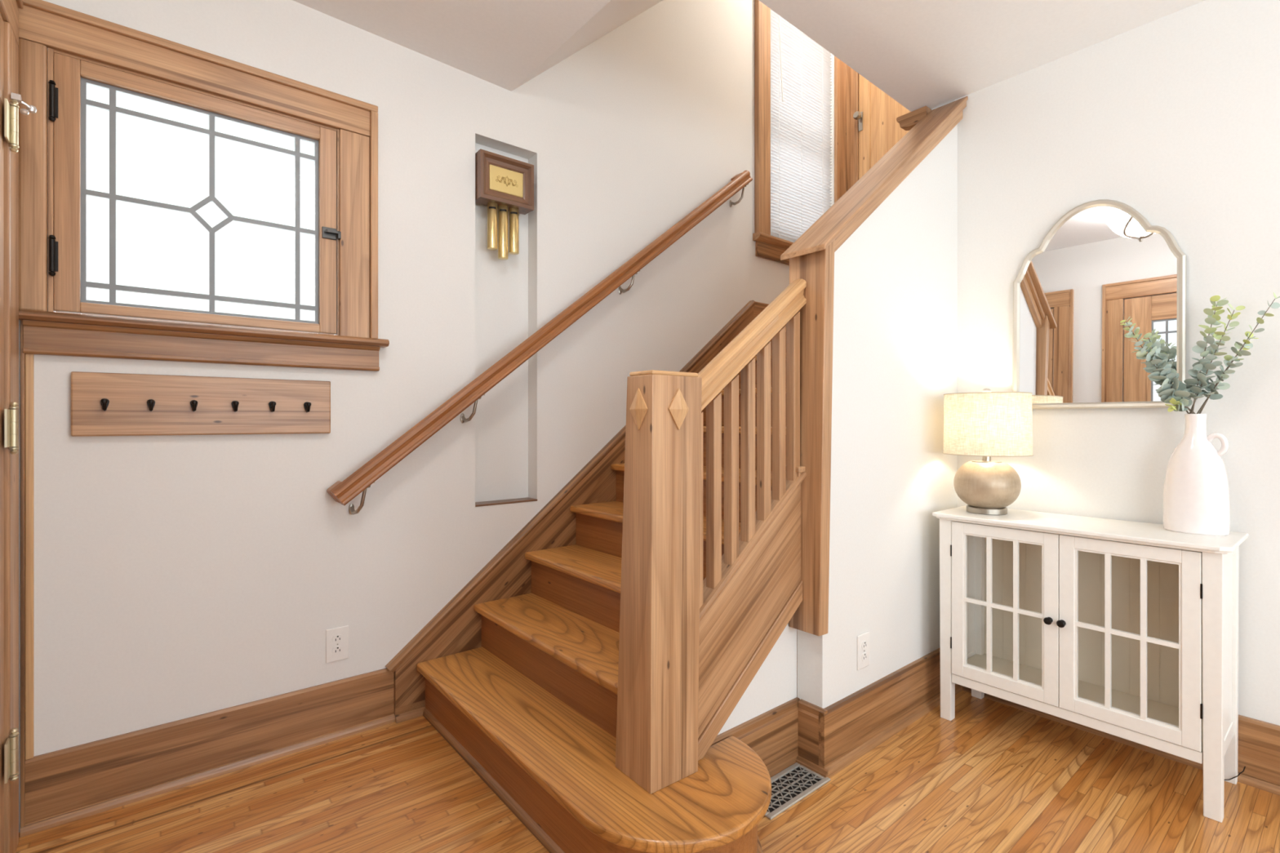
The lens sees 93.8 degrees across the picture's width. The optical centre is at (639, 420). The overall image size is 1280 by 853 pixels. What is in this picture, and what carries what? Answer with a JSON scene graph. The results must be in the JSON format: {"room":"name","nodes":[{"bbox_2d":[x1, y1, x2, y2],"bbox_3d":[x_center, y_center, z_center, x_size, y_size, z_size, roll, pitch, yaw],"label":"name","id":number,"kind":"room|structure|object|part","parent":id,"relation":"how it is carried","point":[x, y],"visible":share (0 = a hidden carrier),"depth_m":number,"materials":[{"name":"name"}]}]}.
{"room":"entrance hall","nodes":[
{"label":"entrance hall","id":0,"kind":"room"},
{"bbox_2d":[18,0,834,832],"bbox_3d":[-0.157,-1.070,2.862,4.220,4.300,0.140,0,0,-39],"label":"wall","id":1,"kind":"structure","parent":0,"point":[177,577],"depth_m":2.18,"materials":[{"name":"paint"}]},
{"bbox_2d":[20,320,25,827],"bbox_3d":[-1.615,0.409,1.567,0.008,1.342,0.020,0,0,-39],"label":"trim","id":2,"kind":"structure","parent":1,"relation":"attached to","point":[22,355],"depth_m":1.56,"materials":[{"name":"brown wood"}]},
{"bbox_2d":[25,353,34,759],"bbox_3d":[-1.608,0.357,1.577,0.016,1.066,0.012,0,0,-39],"label":"trim","id":3,"kind":"structure","parent":1,"relation":"attached to","point":[29,358],"depth_m":1.57,"materials":[{"name":"brown wood"}]},
{"bbox_2d":[71,371,330,436],"bbox_3d":[-1.284,-0.045,1.811,0.638,0.176,0.060,0,0,-39],"label":"coat rack","id":4,"kind":"object","parent":1,"relation":"attached to","point":[103,404],"visible":1,"depth_m":1.78,"materials":[{"name":"brown wood"}]},
{"bbox_2d":[19,667,395,837],"bbox_3d":[-1.250,0.985,1.859,0.941,0.190,0.028,0,0,-39],"label":"baseboard","id":5,"kind":"structure","parent":1,"relation":"attached to","point":[72,784],"depth_m":1.79,"materials":[{"name":"brown wood"}]},
{"bbox_2d":[325,625,348,662],"bbox_3d":[-1.035,0.765,2.048,0.072,0.114,0.009,0,0,-39],"label":"wall outlet","id":6,"kind":"object","parent":1,"relation":"attached to","point":[336,638],"visible":1,"depth_m":2.04,"materials":[{"name":"white plastic"}]},
{"bbox_2d":[332,645,342,654],"bbox_3d":[-1.033,0.784,2.046,0.034,0.025,0.003,0,0,-39],"label":"receptacle","id":7,"kind":"object","parent":6,"relation":"attached to","point":[336,650],"depth_m":2.04,"materials":[{"name":"white plastic"}]},
{"bbox_2d":[332,634,342,643],"bbox_3d":[-1.033,0.746,2.046,0.034,0.025,0.003,0,0,-39],"label":"receptacle","id":8,"kind":"object","parent":6,"relation":"attached to","point":[336,638],"depth_m":2.04,"materials":[{"name":"white plastic"}]},
{"bbox_2d":[475,148,533,259],"bbox_3d":[-0.568,-0.862,2.458,0.236,0.400,0.120,0,0,-39],"label":"door chime","id":9,"kind":"object","parent":1,"relation":"attached to","point":[503,183],"visible":0.99,"depth_m":2.42,"materials":[{"name":"brown wood"}]},
{"bbox_3d":[-0.537,-0.969,2.421,0.236,0.187,0.023,0,0,-39],"label":"frame","id":10,"kind":"part","parent":9,"relation":"part of","materials":[{"name":"brown wood"}]},
{"bbox_3d":[-0.540,-0.969,2.424,0.148,0.099,0.008,0,0,-39],"label":"brass plate","id":11,"kind":"part","parent":9,"relation":"part of","materials":[{"name":"gold metal"}]},
{"bbox_2d":[475,497,537,506],"bbox_3d":[-0.568,0.338,2.484,0.277,0.007,0.080,0,0,-39],"label":"trim","id":12,"kind":"structure","parent":1,"relation":"attached to","point":[527,499],"depth_m":2.47,"materials":[{"name":"white paint"}]},
{"bbox_2d":[753,301,786,325],"bbox_3d":[1.008,-0.584,3.696,0.954,0.190,0.042,0,0,-39],"label":"baseboard","id":13,"kind":"structure","parent":1,"relation":"attached to","point":[758,307],"depth_m":3.42,"materials":[{"name":"brown wood"}]},
{"bbox_2d":[752,0,846,265],"bbox_3d":[0.993,-1.852,3.749,0.947,1.816,0.171,0,0,-39],"label":"window","id":14,"kind":"structure","parent":1,"relation":"in","point":[768,246],"depth_m":3.47,"materials":[{"name":"brown wood"}]},
{"bbox_3d":[0.713,-1.910,3.461,0.121,1.700,0.034,0,0,-39],"label":"casing","id":15,"kind":"part","parent":14,"relation":"part of","materials":[{"name":"brown wood"}]},
{"bbox_2d":[770,8,831,242],"bbox_3d":[1.004,-1.846,3.741,0.670,1.548,0.049,0,0,-39],"label":"blind","id":16,"kind":"object","parent":14,"relation":"attached to","point":[801,89],"visible":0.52,"depth_m":3.72,"materials":[{"name":"white fabric"}]},
{"bbox_3d":[1.330,-1.910,3.972,0.113,1.700,0.022,0,0,-39],"label":"casing","id":17,"kind":"part","parent":14,"relation":"part of","materials":[{"name":"brown wood"}]},
{"bbox_2d":[15,629,1279,852],"bbox_3d":[1.118,1.120,0.426,3.110,0.080,5.525,0,0,-39],"label":"floor","id":18,"kind":"structure","parent":0,"point":[995,777],"depth_m":1.68,"materials":[{"name":"brown wood"}]},
{"bbox_2d":[385,278,806,852],"bbox_3d":[0.296,0.199,2.255,2.008,1.762,1.372,0,0,-39],"label":"staircase","id":19,"kind":"structure","parent":18,"relation":"on","point":[589,673],"depth_m":1.66,"materials":[{"name":"brown wood"}]},
{"bbox_3d":[-0.839,1.055,2.186,0.111,0.050,0.043,0,0,-39],"label":"shoe moulding","id":20,"kind":"part","parent":19,"relation":"part of","materials":[{"name":"brown wood"}]},
{"bbox_3d":[-0.128,0.112,2.773,2.008,1.588,0.034,0,0,-39],"label":"skirt moulding","id":21,"kind":"part","parent":19,"relation":"part of","materials":[{"name":"brown wood"}]},
{"bbox_3d":[-0.200,1.069,1.845,0.482,0.021,1.323,0,0,-39],"label":"shoe moulding","id":22,"kind":"part","parent":19,"relation":"part of","materials":[{"name":"brown wood"}]},
{"bbox_3d":[0.046,0.389,1.526,0.167,0.997,0.150,0,0,-39],"label":"newel post","id":23,"kind":"part","parent":19,"relation":"part of","materials":[{"name":"brown wood"}]},
{"bbox_3d":[0.306,-0.222,1.707,0.478,0.436,0.060,0,0,-39],"label":"banister","id":24,"kind":"part","parent":19,"relation":"part of","materials":[{"name":"brown wood"}]},
{"bbox_2d":[764,762,830,819],"bbox_3d":[0.425,1.077,1.752,0.283,0.006,0.119,0,0,-39],"label":"floor vent","id":25,"kind":"object","parent":18,"relation":"in","point":[796,782],"visible":0.75,"depth_m":1.76,"materials":[{"name":"silver metal"}]},
{"bbox_2d":[932,505,1248,822],"bbox_3d":[1.433,0.708,1.979,0.332,0.745,0.785,0,0,-39],"label":"sideboard","id":26,"kind":"object","parent":18,"relation":"on","point":[1128,630],"visible":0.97,"depth_m":1.92,"materials":[{"name":"paint"}]},
{"bbox_3d":[1.118,0.716,2.175,0.040,0.728,0.042,0,0,-39],"label":"leg","id":27,"kind":"part","parent":26,"relation":"part of","materials":[{"name":"paint"}]},
{"bbox_3d":[1.216,0.645,2.265,0.228,0.579,0.012,0,0,-39],"label":"panel","id":28,"kind":"part","parent":26,"relation":"part of","materials":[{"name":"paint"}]},
{"bbox_3d":[1.323,0.716,2.344,0.040,0.728,0.042,0,0,-39],"label":"leg","id":29,"kind":"part","parent":26,"relation":"part of","materials":[{"name":"paint"}]},
{"bbox_2d":[942,388,1033,515],"bbox_3d":[1.263,0.108,2.182,0.286,0.453,0.286,0,0,-39],"label":"table lamp","id":30,"kind":"object","parent":26,"relation":"on","point":[986,424],"visible":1,"depth_m":2.09,"materials":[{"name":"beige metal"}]},
{"bbox_3d":[1.263,0.013,2.182,0.282,0.221,0.282,0,0,-39],"label":"lamp shade","id":31,"kind":"part","parent":30,"relation":"part of","materials":[{"name":"fabric"}]},
{"bbox_3d":[1.226,0.633,2.024,0.018,0.545,0.326,0,0,-39],"label":"door","id":32,"kind":"part","parent":26,"relation":"part of","materials":[{"name":"paint"}]},
{"bbox_3d":[1.297,0.636,1.903,0.025,0.023,0.023,0,0,-39],"label":"knob","id":33,"kind":"part","parent":26,"relation":"part of","materials":[{"name":"black metal"}]},
{"bbox_3d":[1.319,0.636,1.875,0.025,0.023,0.023,0,0,-39],"label":"knob","id":34,"kind":"part","parent":26,"relation":"part of","materials":[{"name":"black metal"}]},
{"bbox_3d":[1.334,0.357,1.898,0.016,0.004,0.661,0,0,-39],"label":"rail","id":35,"kind":"part","parent":26,"relation":"part of","materials":[{"name":"paint"}]},
{"bbox_3d":[1.335,0.924,1.899,0.018,0.031,0.661,0,0,-39],"label":"rail","id":36,"kind":"part","parent":26,"relation":"part of","materials":[{"name":"paint"}]},
{"bbox_3d":[1.555,0.643,2.079,0.010,0.574,0.685,0,0,-39],"label":"panel","id":37,"kind":"part","parent":26,"relation":"part of","materials":[{"name":"white wood"}]},
{"bbox_2d":[967,653,1203,751],"bbox_3d":[1.446,0.914,1.990,0.271,0.012,0.701,0,0,-39],"label":"shelf","id":38,"kind":"object","parent":26,"relation":"attached to","point":[1162,709],"depth_m":2.00,"materials":[{"name":"white wood"}]},
{"bbox_3d":[1.435,0.633,1.769,0.018,0.545,0.330,0,0,-39],"label":"door","id":39,"kind":"part","parent":26,"relation":"part of","materials":[{"name":"paint"}]},
{"bbox_2d":[1162,413,1230,536],"bbox_3d":[1.669,0.158,1.798,0.110,0.355,0.149,0,0,-39],"label":"jug vase","id":40,"kind":"object","parent":26,"relation":"on","point":[1196,491],"visible":1,"depth_m":1.76,"materials":[{"name":"white ceramic"}]},
{"bbox_2d":[1120,316,1191,412],"bbox_3d":[1.586,-0.144,1.840,0.182,0.359,0.070,0,0,30],"label":"eucalyptus spray","id":41,"kind":"object","parent":40,"relation":"in","point":[1166,388],"visible":0.99,"depth_m":1.83,"materials":[{"name":"green plant"}]},
{"bbox_2d":[1142,333,1191,413],"bbox_3d":[1.615,-0.117,1.838,0.125,0.305,0.072,0,0,32],"label":"eucalyptus spray","id":42,"kind":"object","parent":40,"relation":"in","point":[1156,344],"visible":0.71,"depth_m":1.83,"materials":[{"name":"green plant"}]},
{"bbox_2d":[1164,398,1195,413],"bbox_3d":[1.635,-0.017,1.803,0.078,0.104,0.043,0,0,7],"label":"eucalyptus spray","id":43,"kind":"object","parent":40,"relation":"in","point":[1180,406],"visible":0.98,"depth_m":1.80,"materials":[{"name":"green plant"}]},
{"bbox_2d":[1183,295,1228,413],"bbox_3d":[1.681,-0.165,1.777,0.066,0.400,0.097,0,0,-39],"label":"eucalyptus spray","id":44,"kind":"object","parent":40,"relation":"in","point":[1212,319],"visible":0.95,"depth_m":1.77,"materials":[{"name":"green plant"}]},
{"bbox_3d":[1.672,-0.156,1.779,0.006,0.384,0.066,0,0,-35],"label":"stem","id":45,"kind":"part","parent":44,"relation":"part of","materials":[{"name":"green plant"}]},
{"bbox_2d":[1188,303,1244,413],"bbox_3d":[1.686,-0.150,1.756,0.062,0.371,0.132,0,0,-25],"label":"eucalyptus spray","id":46,"kind":"object","parent":40,"relation":"in","point":[1211,366],"visible":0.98,"depth_m":1.75,"materials":[{"name":"green plant"}]},
{"bbox_3d":[1.695,0.071,1.760,0.016,0.071,0.051,0,0,-39],"label":"handle","id":47,"kind":"part","parent":40,"relation":"part of","materials":[{"name":"white ceramic"}]},
{"bbox_2d":[1199,331,1258,413],"bbox_3d":[1.714,-0.111,1.757,0.047,0.293,0.144,0,0,-39],"label":"eucalyptus spray","id":48,"kind":"object","parent":40,"relation":"in","point":[1228,357],"visible":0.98,"depth_m":1.75,"materials":[{"name":"green plant"}]},
{"bbox_2d":[1196,292,1279,413],"bbox_3d":[1.729,-0.162,1.734,0.053,0.396,0.186,0,0,-39],"label":"eucalyptus spray","id":49,"kind":"object","parent":40,"relation":"in","point":[1215,396],"visible":0.96,"depth_m":1.74,"materials":[{"name":"green plant"}]},
{"bbox_3d":[1.562,0.716,1.631,0.040,0.728,0.042,0,0,-39],"label":"leg","id":50,"kind":"part","parent":26,"relation":"part of","materials":[{"name":"paint"}]},
{"bbox_3d":[1.670,0.645,1.710,0.228,0.579,0.012,0,0,-39],"label":"panel","id":51,"kind":"part","parent":26,"relation":"part of","materials":[{"name":"paint"}]},
{"bbox_3d":[1.768,0.716,1.799,0.040,0.728,0.042,0,0,-39],"label":"leg","id":52,"kind":"part","parent":26,"relation":"part of","materials":[{"name":"paint"}]},
{"bbox_2d":[1224,766,1245,780],"bbox_3d":[1.760,1.054,1.778,0.081,0.051,0.024,0,0,10],"label":"power cord","id":53,"kind":"object","parent":18,"relation":"on","point":[1244,766],"visible":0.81,"depth_m":1.77,"materials":[{"name":"black plastic"}]},
{"bbox_2d":[293,0,1204,111],"bbox_3d":[1.547,-2.249,0.777,4.220,1.882,5.525,0,0,-39],"label":"ceiling","id":54,"kind":"structure","parent":0,"point":[934,54],"depth_m":2.07,"materials":[{"name":"paint"}]},
{"bbox_2d":[718,622,796,734],"bbox_3d":[0.244,0.749,1.728,0.644,0.662,0.033,0,0,-39],"label":"wall","id":55,"kind":"structure","parent":0,"point":[774,684],"depth_m":1.84,"materials":[{"name":"paint"}]},
{"bbox_2d":[797,124,957,708],"bbox_3d":[0.900,-0.105,2.181,0.948,2.370,0.092,0,0,-39],"label":"wall","id":56,"kind":"structure","parent":0,"point":[895,340],"depth_m":2.11,"materials":[{"name":"paint"}]},
{"bbox_2d":[788,239,835,635],"bbox_3d":[0.528,0.047,1.848,0.045,1.205,0.138,0,0,-39],"label":"post","id":57,"kind":"object","parent":56,"relation":"attached to","point":[816,268],"visible":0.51,"depth_m":1.81,"materials":[{"name":"brown wood"}]},
{"bbox_2d":[711,647,962,777],"bbox_3d":[0.693,0.983,1.992,1.475,0.194,0.129,0,0,-39],"label":"baseboard","id":58,"kind":"structure","parent":56,"relation":"attached to","point":[857,723],"depth_m":1.89,"materials":[{"name":"brown wood"}]},
{"bbox_2d":[857,631,869,670],"bbox_3d":[0.743,0.764,1.987,0.072,0.114,0.009,0,0,-39],"label":"wall outlet","id":59,"kind":"object","parent":56,"relation":"attached to","point":[863,640],"visible":1,"depth_m":1.98,"materials":[{"name":"white plastic"}]},
{"bbox_2d":[861,652,867,661],"bbox_3d":[0.745,0.783,1.985,0.034,0.025,0.003,0,0,-39],"label":"receptacle","id":60,"kind":"object","parent":59,"relation":"attached to","point":[864,655],"depth_m":1.98,"materials":[{"name":"white plastic"}]},
{"bbox_2d":[861,640,867,649],"bbox_3d":[0.745,0.745,1.985,0.034,0.025,0.003,0,0,-39],"label":"receptacle","id":61,"kind":"object","parent":59,"relation":"attached to","point":[864,643],"depth_m":1.98,"materials":[{"name":"white plastic"}]},
{"bbox_2d":[780,96,968,260],"bbox_3d":[0.882,-0.901,2.136,1.031,0.814,0.163,0,0,-40],"label":"wall cap","id":62,"kind":"object","parent":56,"relation":"attached to","point":[848,213],"visible":0.91,"depth_m":2.05,"materials":[{"name":"brown wood"}]},
{"bbox_3d":[0.940,-0.892,2.130,0.947,0.797,0.037,0,0,-39],"label":"cap moulding","id":63,"kind":"part","parent":62,"relation":"part of","materials":[{"name":"brown wood"}]},
{"bbox_2d":[896,105,931,130],"bbox_3d":[1.169,-1.282,2.558,0.049,0.059,0.130,0,0,-39],"label":"trim","id":64,"kind":"structure","parent":56,"relation":"attached to","point":[907,122],"depth_m":2.54,"materials":[{"name":"brown wood"}]},
{"bbox_2d":[955,0,1279,725],"bbox_3d":[2.679,-0.170,0.862,0.140,2.500,4.223,0,0,-39],"label":"wall","id":65,"kind":"structure","parent":0,"point":[1174,118],"depth_m":1.96,"materials":[{"name":"paint"}]},
{"bbox_2d":[1012,199,1186,408],"bbox_3d":[1.568,-0.402,2.078,0.033,0.720,0.487,0,0,-39],"label":"wall mirror","id":66,"kind":"object","parent":65,"relation":"attached to","point":[1102,264],"visible":0.97,"depth_m":2.07,"materials":[{"name":"silver metal"}]},
{"bbox_2d":[961,685,1279,795],"bbox_3d":[2.571,0.985,0.857,0.034,0.190,4.072,0,0,-39],"label":"baseboard","id":67,"kind":"structure","parent":65,"relation":"attached to","point":[1259,741],"depth_m":1.78,"materials":[{"name":"brown wood"}]},
{"bbox_3d":[-0.032,-0.195,-0.514,0.140,2.550,5.525,0,0,-39],"label":"wall","id":68,"kind":"structure","parent":0,"visible":0},
{"bbox_2d":[0,0,36,852],"bbox_3d":[-1.366,0.004,1.212,0.138,2.153,0.774,0,0,-39],"label":"door","id":69,"kind":"structure","parent":68,"relation":"in","point":[10,98],"depth_m":1.43,"materials":[{"name":"brown wood"}]},
{"bbox_3d":[-1.355,-1.005,1.231,0.020,0.100,0.758,0,0,-39],"label":"head casing","id":70,"kind":"part","parent":69,"relation":"part of","materials":[{"name":"brown wood"}]},
{"bbox_3d":[-1.556,0.062,1.477,0.020,2.035,0.124,0,0,-39],"label":"casing","id":71,"kind":"part","parent":69,"relation":"part of","materials":[{"name":"brown wood"}]},
{"bbox_3d":[-1.347,0.004,1.228,0.028,2.153,0.774,0,0,-39],"label":"casing moulding","id":72,"kind":"part","parent":69,"relation":"part of","materials":[{"name":"brown wood"}]},
{"bbox_3d":[1.734,-1.070,3.710,0.140,4.300,1.220,0,0,-39],"label":"wall","id":73,"kind":"structure","parent":0,"visible":0},
{"bbox_2d":[846,64,910,191],"bbox_3d":[1.632,-1.625,3.660,0.080,2.271,0.883,0,0,-39],"label":"door","id":74,"kind":"structure","parent":73,"relation":"in","point":[873,129],"depth_m":3.90,"materials":[{"name":"brown wood"}]},
{"bbox_3d":[1.407,-1.625,3.982,0.022,2.271,0.101,0,0,-39],"label":"casing","id":75,"kind":"part","parent":74,"relation":"part of","materials":[{"name":"brown wood"}]},
{"bbox_3d":[1.423,-1.960,3.904,0.066,0.120,0.052,0,0,-39],"label":"knob","id":76,"kind":"part","parent":74,"relation":"part of","materials":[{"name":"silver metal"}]},
{"bbox_3d":[1.664,-1.679,3.679,0.007,1.901,0.550,0,0,-39],"label":"panel","id":77,"kind":"part","parent":74,"relation":"part of","materials":[{"name":"brown wood"}]}
]}

